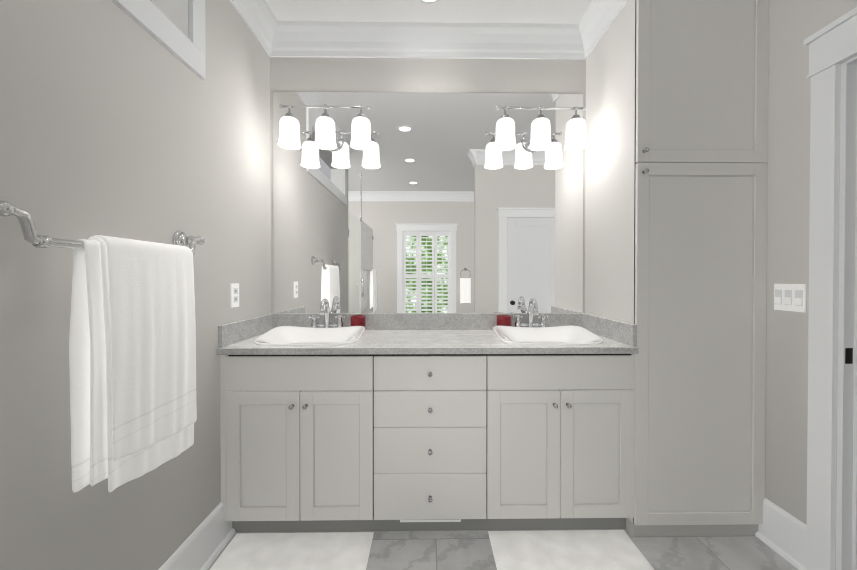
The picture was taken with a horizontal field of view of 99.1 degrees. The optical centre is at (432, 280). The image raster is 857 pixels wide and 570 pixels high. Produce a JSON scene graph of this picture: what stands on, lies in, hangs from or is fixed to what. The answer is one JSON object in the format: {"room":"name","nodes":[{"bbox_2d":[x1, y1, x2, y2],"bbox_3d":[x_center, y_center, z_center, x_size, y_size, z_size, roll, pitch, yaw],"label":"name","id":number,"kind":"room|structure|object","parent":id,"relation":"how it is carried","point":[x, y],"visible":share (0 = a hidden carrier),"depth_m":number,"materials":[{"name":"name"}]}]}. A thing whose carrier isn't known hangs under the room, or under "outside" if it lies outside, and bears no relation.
{"room":"bathroom","nodes":[
{"label":"bathroom","id":0,"kind":"room"},
{"bbox_2d":[0,0,270,569],"bbox_3d":[-1.035,-0.145,1.165,0.145,2.700,2.080,0,1,-1],"label":"wall","id":1,"kind":"structure","parent":0,"point":[116,121],"depth_m":1.09,"materials":[{"name":"paint"}]},
{"bbox_2d":[0,201,204,491],"bbox_3d":[-0.898,0.200,1.072,0.124,0.777,0.721,0,1,-1],"label":"towel rail","id":2,"kind":"object","parent":1,"relation":"attached to","point":[132,367],"visible":1,"depth_m":1.01,"materials":[{"name":"white fabric"}]},
{"bbox_2d":[69,239,107,491],"bbox_3d":[-0.881,0.219,1.084,0.066,0.652,0.346,0,1,-1],"label":"towel","id":3,"kind":"object","parent":2,"relation":"hanging from","point":[88,337],"depth_m":0.93,"materials":[{"name":"white fabric"}]},
{"bbox_2d":[88,238,193,491],"bbox_3d":[-0.882,0.237,1.127,0.078,0.704,0.358,0,1,-1],"label":"towel","id":4,"kind":"object","parent":2,"relation":"hanging from","point":[144,290],"depth_m":1.06,"materials":[{"name":"white fabric"}]},
{"bbox_2d":[111,0,205,79],"bbox_3d":[-1.022,-1.084,0.856,0.163,0.495,1.344,0,1,-1],"label":"window","id":5,"kind":"structure","parent":1,"relation":"in","point":[153,20],"depth_m":1.41,"materials":[{"name":"white wood"}]},
{"bbox_2d":[158,502,234,569],"bbox_3d":[-0.944,1.112,0.940,0.030,0.190,1.605,0,1,-1],"label":"baseboard","id":6,"kind":"structure","parent":1,"relation":"attached to","point":[206,542],"depth_m":1.53,"materials":[{"name":"white wood"}]},
{"bbox_2d":[230,283,238,307],"bbox_3d":[-0.965,0.070,1.788,0.010,0.116,0.072,0,1,-1],"label":"outlet","id":7,"kind":"object","parent":1,"relation":"attached to","point":[234,294],"visible":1,"depth_m":1.77,"materials":[{"name":"white plastic"}]},
{"bbox_2d":[218,314,272,345],"bbox_3d":[-0.961,0.248,1.917,0.020,0.100,0.541,0,1,-1],"label":"backsplash","id":8,"kind":"structure","parent":1,"relation":"attached to","point":[228,333],"depth_m":1.80,"materials":[{"name":"grey stone"}]},
{"bbox_2d":[229,0,280,56],"bbox_3d":[-0.922,-1.415,1.155,0.080,0.160,2.080,0,1,-1],"label":"crown molding","id":9,"kind":"structure","parent":1,"relation":"attached to","point":[258,16],"depth_m":2.01,"materials":[{"name":"white wood"}]},
{"bbox_2d":[270,57,587,312],"bbox_3d":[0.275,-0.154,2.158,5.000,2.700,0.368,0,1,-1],"label":"mirror","id":10,"kind":"object","parent":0,"point":[387,202],"depth_m":2.21,"materials":[{"name":"silver metal"}]},
{"bbox_2d":[278,104,371,150],"bbox_3d":[-0.592,-0.860,2.077,0.518,0.230,0.242,0,1,-1],"label":"sconce","id":11,"kind":"object","parent":10,"relation":"attached to","point":[324,132],"depth_m":2.01,"materials":[{"name":"white glass"}]},
{"bbox_2d":[494,106,587,151],"bbox_3d":[0.601,-0.860,2.093,0.518,0.230,0.242,0,1,-1],"label":"sconce","id":12,"kind":"object","parent":10,"relation":"attached to","point":[540,133],"depth_m":2.03,"materials":[{"name":"white glass"}]},
{"bbox_2d":[266,0,591,23],"bbox_3d":[0.301,-1.535,0.124,5.000,0.100,4.450,0,1,-1],"label":"ceiling","id":13,"kind":"structure","parent":0,"point":[516,11],"depth_m":2.04,"materials":[{"name":"white paint"}]},
{"bbox_2d":[418,0,439,4],"bbox_3d":[-0.017,-1.498,1.906,0.150,0.006,0.150,0,1,-1],"label":"recessed light","id":14,"kind":"object","parent":13,"relation":"in","point":[428,2],"visible":1,"depth_m":1.96,"materials":[{"name":"white"}]},
{"bbox_2d":[277,21,587,59],"bbox_3d":[0.017,-1.424,2.167,1.827,0.160,0.080,0,1,-1],"label":"crown molding","id":15,"kind":"structure","parent":13,"relation":"attached to","point":[323,39],"depth_m":2.17,"materials":[{"name":"white wood"}]},
{"bbox_2d":[577,0,628,55],"bbox_3d":[0.895,-1.422,1.904,0.080,0.160,0.450,0,1,-1],"label":"crown molding","id":16,"kind":"structure","parent":13,"relation":"attached to","point":[580,40],"depth_m":2.01,"materials":[{"name":"white wood"}]},
{"bbox_2d":[208,528,797,569],"bbox_3d":[0.311,1.271,-0.580,5.000,0.100,5.910,0,1,-1],"label":"floor","id":17,"kind":"structure","parent":0,"point":[436,550],"depth_m":1.62,"materials":[{"name":"tile"}]},
{"bbox_2d":[210,532,373,569],"bbox_3d":[-0.599,1.195,1.257,0.650,0.018,0.968,0,1,-1],"label":"rug","id":18,"kind":"object","parent":17,"relation":"on","point":[303,551],"visible":0.98,"depth_m":1.60,"materials":[{"name":"white fabric"}]},
{"bbox_2d":[217,350,637,532],"bbox_3d":[-0.019,0.763,1.935,1.904,0.870,0.578,0,1,-1],"label":"bathroom vanity","id":19,"kind":"object","parent":17,"relation":"on","point":[333,422],"depth_m":1.68,"materials":[{"name":"grey paint"}]},
{"bbox_2d":[217,330,638,349],"bbox_3d":[-0.019,0.313,1.934,1.908,0.030,0.573,0,1,-1],"label":"countertop","id":20,"kind":"structure","parent":19,"relation":"on","point":[376,339],"depth_m":1.73,"materials":[{"name":"grey stone"}]},
{"bbox_2d":[241,322,368,345],"bbox_3d":[-0.610,0.299,1.870,0.503,0.098,0.393,0,1,-1],"label":"sink","id":21,"kind":"object","parent":20,"relation":"in","point":[285,333],"depth_m":1.98,"materials":[{"name":"white ceramic"}]},
{"bbox_2d":[309,298,344,321],"bbox_3d":[-0.612,0.198,2.083,0.203,0.198,0.150,0,1,-1],"label":"faucet","id":22,"kind":"object","parent":20,"relation":"on","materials":[{"name":"silver metal"}]},
{"bbox_2d":[351,315,365,329],"bbox_3d":[-0.435,0.248,2.136,0.086,0.090,0.086,0,1,-1],"label":"candle","id":23,"kind":"object","parent":20,"relation":"on","point":[358,320],"visible":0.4,"depth_m":2.10,"materials":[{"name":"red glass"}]},
{"bbox_2d":[273,314,580,329],"bbox_3d":[-0.023,0.245,2.210,1.904,0.100,0.020,0,1,-1],"label":"backsplash","id":24,"kind":"structure","parent":20,"relation":"on","point":[376,321],"depth_m":2.20,"materials":[{"name":"grey stone"}]},
{"bbox_2d":[497,315,510,325],"bbox_3d":[0.420,0.248,2.148,0.086,0.090,0.086,0,1,-1],"label":"candle","id":25,"kind":"object","parent":20,"relation":"on","point":[503,320],"visible":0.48,"depth_m":2.11,"materials":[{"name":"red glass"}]},
{"bbox_2d":[513,298,548,321],"bbox_3d":[0.575,0.197,2.099,0.203,0.198,0.150,0,1,-1],"label":"faucet","id":26,"kind":"object","parent":20,"relation":"on","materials":[{"name":"silver metal"}]},
{"bbox_2d":[489,322,612,345],"bbox_3d":[0.578,0.299,1.885,0.503,0.098,0.393,0,1,-1],"label":"sink","id":27,"kind":"object","parent":20,"relation":"in","point":[519,333],"depth_m":1.99,"materials":[{"name":"white ceramic"}]},
{"bbox_2d":[400,519,460,521],"bbox_3d":[-0.010,1.129,1.753,0.290,0.052,0.004,0,1,-1],"label":"vent grille","id":28,"kind":"object","parent":19,"relation":"attached to","point":[430,520],"depth_m":1.75,"materials":[{"name":"white metal"}]},
{"bbox_2d":[488,530,653,569],"bbox_3d":[0.599,1.195,1.273,0.655,0.018,0.968,0,1,-1],"label":"rug","id":29,"kind":"object","parent":17,"relation":"on","point":[573,550],"visible":1,"depth_m":1.60,"materials":[{"name":"white fabric"}]},
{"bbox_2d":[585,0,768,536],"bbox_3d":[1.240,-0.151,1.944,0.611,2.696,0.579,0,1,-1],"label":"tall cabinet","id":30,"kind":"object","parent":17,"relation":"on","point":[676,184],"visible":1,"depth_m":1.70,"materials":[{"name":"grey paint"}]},
{"bbox_2d":[581,314,636,345],"bbox_3d":[0.923,0.248,1.941,0.020,0.100,0.541,0,1,-1],"label":"backsplash","id":31,"kind":"structure","parent":0,"relation":"attached to","point":[625,332],"depth_m":1.83,"materials":[{"name":"grey stone"}]},
{"bbox_2d":[765,0,856,569],"bbox_3d":[1.631,-0.135,0.155,0.120,2.700,4.170,0,1,-1],"label":"wall","id":32,"kind":"structure","parent":0,"point":[794,25],"depth_m":1.59,"materials":[{"name":"paint"}]},
{"bbox_2d":[774,284,805,312],"bbox_3d":[1.545,0.071,1.586,0.012,0.118,0.135,0,1,-1],"label":"light switch","id":33,"kind":"object","parent":32,"relation":"attached to","point":[789,297],"visible":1,"depth_m":1.58,"materials":[{"name":"white plastic"}]},
{"bbox_2d":[804,7,856,569],"bbox_3d":[1.602,0.113,0.997,0.156,2.187,1.018,0,1,-1],"label":"door frame","id":34,"kind":"structure","parent":32,"relation":"attached to","point":[831,432],"depth_m":1.41,"materials":[{"name":"white wood"}]}
]}

